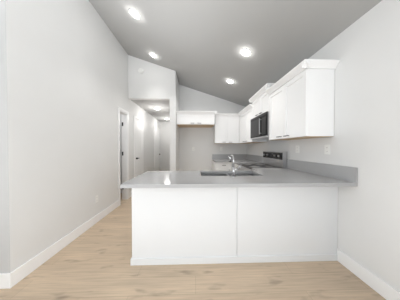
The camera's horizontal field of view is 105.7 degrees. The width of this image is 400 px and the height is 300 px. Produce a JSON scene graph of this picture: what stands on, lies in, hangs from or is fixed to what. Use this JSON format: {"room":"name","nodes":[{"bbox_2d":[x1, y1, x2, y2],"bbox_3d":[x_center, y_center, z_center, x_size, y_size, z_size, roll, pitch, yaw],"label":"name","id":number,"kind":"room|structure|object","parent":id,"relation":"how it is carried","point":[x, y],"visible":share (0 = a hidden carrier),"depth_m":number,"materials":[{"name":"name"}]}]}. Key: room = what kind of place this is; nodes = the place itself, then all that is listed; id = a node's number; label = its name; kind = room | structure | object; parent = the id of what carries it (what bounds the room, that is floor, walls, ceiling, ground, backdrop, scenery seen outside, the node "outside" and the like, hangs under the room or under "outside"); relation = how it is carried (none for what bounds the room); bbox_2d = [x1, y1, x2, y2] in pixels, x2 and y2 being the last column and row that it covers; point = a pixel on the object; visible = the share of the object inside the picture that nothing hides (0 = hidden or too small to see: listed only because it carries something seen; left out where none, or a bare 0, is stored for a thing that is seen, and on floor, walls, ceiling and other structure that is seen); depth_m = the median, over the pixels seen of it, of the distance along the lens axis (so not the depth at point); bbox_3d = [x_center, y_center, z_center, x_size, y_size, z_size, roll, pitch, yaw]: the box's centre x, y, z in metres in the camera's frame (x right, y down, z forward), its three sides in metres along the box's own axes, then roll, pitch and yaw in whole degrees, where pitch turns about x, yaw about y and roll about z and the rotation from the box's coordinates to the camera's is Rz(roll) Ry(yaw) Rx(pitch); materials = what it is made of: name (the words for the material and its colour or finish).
{"room":"kitchen","nodes":[
{"label":"kitchen","id":0,"kind":"room"},
{"bbox_2d":[0,0,9,272],"bbox_3d":[-3.381,-1.091,1.351,3.324,4.674,0.122,0,1,-2],"label":"wall","id":1,"kind":"structure","parent":0,"point":[4,226],"depth_m":1.36,"materials":[{"name":"beige paint"}]},
{"bbox_2d":[0,271,12,288],"bbox_3d":[-3.357,1.180,1.317,3.308,0.135,0.014,0,1,-2],"label":"baseboard","id":2,"kind":"structure","parent":1,"relation":"attached to","point":[5,278],"depth_m":1.36,"materials":[{"name":"white wood"}]},
{"bbox_2d":[6,0,159,272],"bbox_3d":[-1.868,-0.606,4.312,0.120,3.624,5.931,0,1,-2],"label":"wall","id":3,"kind":"structure","parent":0,"point":[67,78],"depth_m":1.90,"materials":[{"name":"beige paint"}]},
{"bbox_2d":[12,200,118,286],"bbox_3d":[-1.741,1.166,2.339,0.017,0.135,1.930,0,1,-2],"label":"baseboard","id":4,"kind":"structure","parent":3,"relation":"attached to","point":[24,270],"depth_m":1.79,"materials":[{"name":"white wood"}]},
{"bbox_2d":[118,107,128,205],"bbox_3d":[-1.839,0.137,3.538,0.141,2.160,0.500,0,1,-2],"label":"trim","id":5,"kind":"structure","parent":3,"relation":"attached to","point":[125,148],"depth_m":3.71,"materials":[{"name":"white wood"}]},
{"bbox_2d":[134,116,143,176],"bbox_3d":[-1.784,0.128,4.495,0.060,2.150,0.734,0,1,-2],"label":"door","id":6,"kind":"structure","parent":3,"relation":"attached to","point":[138,148],"depth_m":4.45,"materials":[{"name":"white wood"}]},
{"bbox_2d":[154,126,159,170],"bbox_3d":[-1.849,0.099,6.634,0.060,2.150,0.990,0,1,-2],"label":"door","id":7,"kind":"structure","parent":3,"relation":"attached to","point":[156,149],"depth_m":6.51,"materials":[{"name":"white wood"}]},
{"bbox_2d":[120,114,121,192],"bbox_3d":[-2.381,-0.034,3.579,0.950,2.500,1.400,0,1,-2],"label":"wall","id":8,"kind":"structure","parent":0,"point":[121,151],"depth_m":4.24,"materials":[{"name":"paint"}]},
{"bbox_2d":[128,55,169,99],"bbox_3d":[-1.282,-1.844,3.862,1.026,1.099,0.120,0,1,-2],"label":"wall","id":9,"kind":"structure","parent":0,"point":[151,81],"depth_m":3.80,"materials":[{"name":"beige paint"}]},
{"bbox_2d":[160,122,169,170],"bbox_3d":[-1.384,-0.137,7.240,1.026,2.606,0.120,0,1,-2],"label":"wall","id":10,"kind":"structure","parent":0,"point":[164,146],"depth_m":7.17,"materials":[{"name":"beige paint"}]},
{"bbox_2d":[170,69,178,170],"bbox_3d":[-0.745,-0.449,5.576,0.150,3.275,3.476,0,1,-2],"label":"wall","id":11,"kind":"structure","parent":0,"point":[174,126],"depth_m":3.84,"materials":[{"name":"beige paint"}]},
{"bbox_2d":[0,193,385,299],"bbox_3d":[-1.764,1.286,2.135,6.842,0.100,10.340,0,1,-2],"label":"floor","id":12,"kind":"structure","parent":0,"point":[92,262],"depth_m":1.47,"materials":[{"name":"brown wood"}]},
{"bbox_2d":[130,188,197,265],"bbox_3d":[-0.405,0.796,1.959,0.680,0.884,0.630,0,1,-2],"label":"base cabinet","id":13,"kind":"object","parent":12,"relation":"on","point":[174,226],"depth_m":1.64,"materials":[{"name":"white paint"}]},
{"bbox_2d":[212,158,251,161],"bbox_3d":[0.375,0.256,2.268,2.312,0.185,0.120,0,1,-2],"label":"countertop","id":14,"kind":"structure","parent":13,"relation":"on","point":[214,159],"depth_m":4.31,"materials":[{"name":"grey stone"}]},
{"bbox_2d":[201,174,256,175],"bbox_3d":[0.398,0.452,2.059,0.788,0.198,0.368,0,1,-2],"label":"sink","id":15,"kind":"object","parent":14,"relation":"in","point":[228,175],"visible":0.06,"depth_m":2.24,"materials":[{"name":"silver metal"}]},
{"bbox_2d":[120,162,357,187],"bbox_3d":[0.394,0.265,1.668,2.312,0.185,0.420,0,1,-2],"label":"countertop","id":16,"kind":"structure","parent":13,"relation":"on","point":[296,173],"depth_m":1.66,"materials":[{"name":"grey stone"}]},
{"bbox_2d":[229,154,241,176],"bbox_3d":[0.436,0.183,1.908,0.126,0.270,0.234,0,1,-2],"label":"faucet","id":17,"kind":"object","parent":16,"relation":"on","point":[233,167],"visible":1,"depth_m":1.81,"materials":[{"name":"silver metal"}]},
{"bbox_2d":[212,160,214,170],"bbox_3d":[0.398,0.763,4.388,0.019,0.884,0.617,0,1,-2],"label":"base cabinet","id":18,"kind":"object","parent":12,"relation":"on","point":[213,165],"visible":0.19,"depth_m":4.37,"materials":[{"name":"white paint"}]},
{"bbox_2d":[212,154,227,157],"bbox_3d":[0.596,0.228,4.371,0.418,0.185,0.651,0,1,-2],"label":"countertop","id":19,"kind":"structure","parent":18,"relation":"on","point":[213,155],"depth_m":4.68,"materials":[{"name":"grey stone"}]},
{"bbox_2d":[198,187,245,263],"bbox_3d":[0.144,0.796,1.975,0.700,0.884,0.630,0,1,-2],"label":"base cabinet","id":20,"kind":"object","parent":12,"relation":"on","point":[221,211],"depth_m":1.66,"materials":[{"name":"white paint"}]},
{"bbox_2d":[215,162,231,170],"bbox_3d":[0.635,0.763,4.385,0.445,0.884,0.640,0,1,-2],"label":"base cabinet","id":21,"kind":"object","parent":12,"relation":"on","point":[223,166],"visible":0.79,"depth_m":4.10,"materials":[{"name":"white paint"}]},
{"bbox_2d":[228,154,262,157],"bbox_3d":[1.147,0.232,4.046,0.662,0.185,1.335,0,1,-2],"label":"countertop","id":22,"kind":"structure","parent":21,"relation":"on","point":[235,155],"depth_m":4.69,"materials":[{"name":"grey stone"}]},
{"bbox_2d":[237,151,286,170],"bbox_3d":[1.141,0.629,3.000,0.700,1.190,0.760,0,1,-2],"label":"range","id":23,"kind":"object","parent":12,"relation":"on","point":[274,159],"visible":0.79,"depth_m":2.86,"materials":[{"name":"silver metal"}]},
{"bbox_2d":[246,187,285,262],"bbox_3d":[0.641,0.796,1.991,0.534,0.884,0.630,0,1,-2],"label":"base cabinet","id":24,"kind":"object","parent":12,"relation":"on","point":[265,206],"depth_m":1.68,"materials":[{"name":"white paint"}]},
{"bbox_2d":[252,158,306,161],"bbox_3d":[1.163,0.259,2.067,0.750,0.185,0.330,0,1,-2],"label":"countertop","id":25,"kind":"structure","parent":24,"relation":"on","point":[253,159],"depth_m":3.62,"materials":[{"name":"grey stone"}]},
{"bbox_2d":[286,187,337,261],"bbox_3d":[1.177,0.796,2.007,0.726,0.884,0.630,0,1,-2],"label":"base cabinet","id":26,"kind":"object","parent":12,"relation":"on","point":[311,212],"depth_m":1.69,"materials":[{"name":"white paint"}]},
{"bbox_2d":[179,85,246,170],"bbox_3d":[0.407,-0.414,4.744,2.102,3.227,0.120,0,1,-2],"label":"wall","id":27,"kind":"structure","parent":0,"point":[201,142],"depth_m":4.67,"materials":[{"name":"beige paint"}]},
{"bbox_2d":[176,111,216,127],"bbox_3d":[-0.089,-0.861,4.330,1.079,0.349,0.662,0,1,-2],"label":"upper cabinet","id":28,"kind":"object","parent":27,"relation":"attached to","point":[198,119],"visible":1,"depth_m":4.07,"materials":[{"name":"white paint"}]},
{"bbox_2d":[214,113,238,143],"bbox_3d":[0.775,-0.615,4.491,0.700,0.845,0.396,0,1,-2],"label":"upper cabinet","id":29,"kind":"object","parent":27,"relation":"attached to","point":[226,130],"visible":0.96,"depth_m":4.36,"materials":[{"name":"white paint"}]},
{"bbox_2d":[89,0,381,121],"bbox_3d":[-1.764,-2.481,2.083,6.842,2.450,10.340,0,1,-2],"label":"ceiling","id":30,"kind":"structure","parent":0,"point":[198,45],"depth_m":2.30,"materials":[{"name":"paint"}]},
{"bbox_2d":[129,8,139,18],"bbox_3d":[-1.014,-2.112,2.352,0.164,0.060,0.170,0,1,-2],"label":"recessed light","id":31,"kind":"object","parent":30,"relation":"in","point":[134,13],"visible":1,"depth_m":2.34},
{"bbox_2d":[240,48,250,55],"bbox_3d":[0.725,-1.553,2.412,0.164,0.060,0.170,0,1,-2],"label":"recessed light","id":32,"kind":"object","parent":30,"relation":"in","point":[245,52],"visible":1,"depth_m":2.39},
{"bbox_2d":[247,0,399,291],"bbox_3d":[1.634,-0.024,0.947,0.120,2.551,7.795,0,1,-2],"label":"wall","id":33,"kind":"structure","parent":0,"point":[364,49],"depth_m":1.41,"materials":[{"name":"beige paint"}]},
{"bbox_2d":[238,112,245,143],"bbox_3d":[1.308,-0.574,4.065,0.334,0.767,0.608,0,1,-2],"label":"upper cabinet","id":34,"kind":"object","parent":33,"relation":"attached to","point":[245,117],"depth_m":4.10,"materials":[{"name":"white paint"}]},
{"bbox_2d":[242,108,265,143],"bbox_3d":[1.321,-0.568,3.626,0.334,0.767,0.510,0,1,-2],"label":"upper cabinet","id":35,"kind":"object","parent":33,"relation":"attached to","point":[245,139],"depth_m":3.64,"materials":[{"name":"white paint"}]},
{"bbox_2d":[249,83,284,118],"bbox_3d":[1.308,-0.897,2.984,0.402,0.456,0.882,0,1,-2],"label":"upper cabinet","id":36,"kind":"object","parent":33,"relation":"attached to","point":[260,105],"visible":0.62,"depth_m":2.92,"materials":[{"name":"white paint"}]},
{"bbox_2d":[250,111,268,139],"bbox_3d":[1.299,-0.447,2.990,0.421,0.443,0.756,0,1,-2],"label":"microwave","id":37,"kind":"object","parent":36,"relation":"attached to","point":[259,127],"visible":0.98,"depth_m":2.84,"materials":[{"name":"silver metal"}]},
{"bbox_2d":[266,59,339,139],"bbox_3d":[1.336,-0.583,2.140,0.398,0.845,0.933,0,1,-2],"label":"upper cabinet","id":38,"kind":"object","parent":33,"relation":"attached to","point":[301,105],"visible":1,"depth_m":1.75,"materials":[{"name":"white paint"}]},
{"bbox_2d":[324,145,329,153],"bbox_3d":[1.542,-0.005,1.838,0.008,0.116,0.072,0,1,-2],"label":"electrical outlet plate","id":39,"kind":"object","parent":33,"relation":"attached to","point":[327,149],"visible":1,"depth_m":1.83,"materials":[{"name":"white plastic"}]},
{"bbox_2d":[337,248,399,299],"bbox_3d":[1.615,1.206,-0.614,0.014,0.135,4.642,0,1,-2],"label":"baseboard","id":40,"kind":"structure","parent":33,"relation":"attached to","point":[382,288],"depth_m":1.38,"materials":[{"name":"white wood"}]}
]}

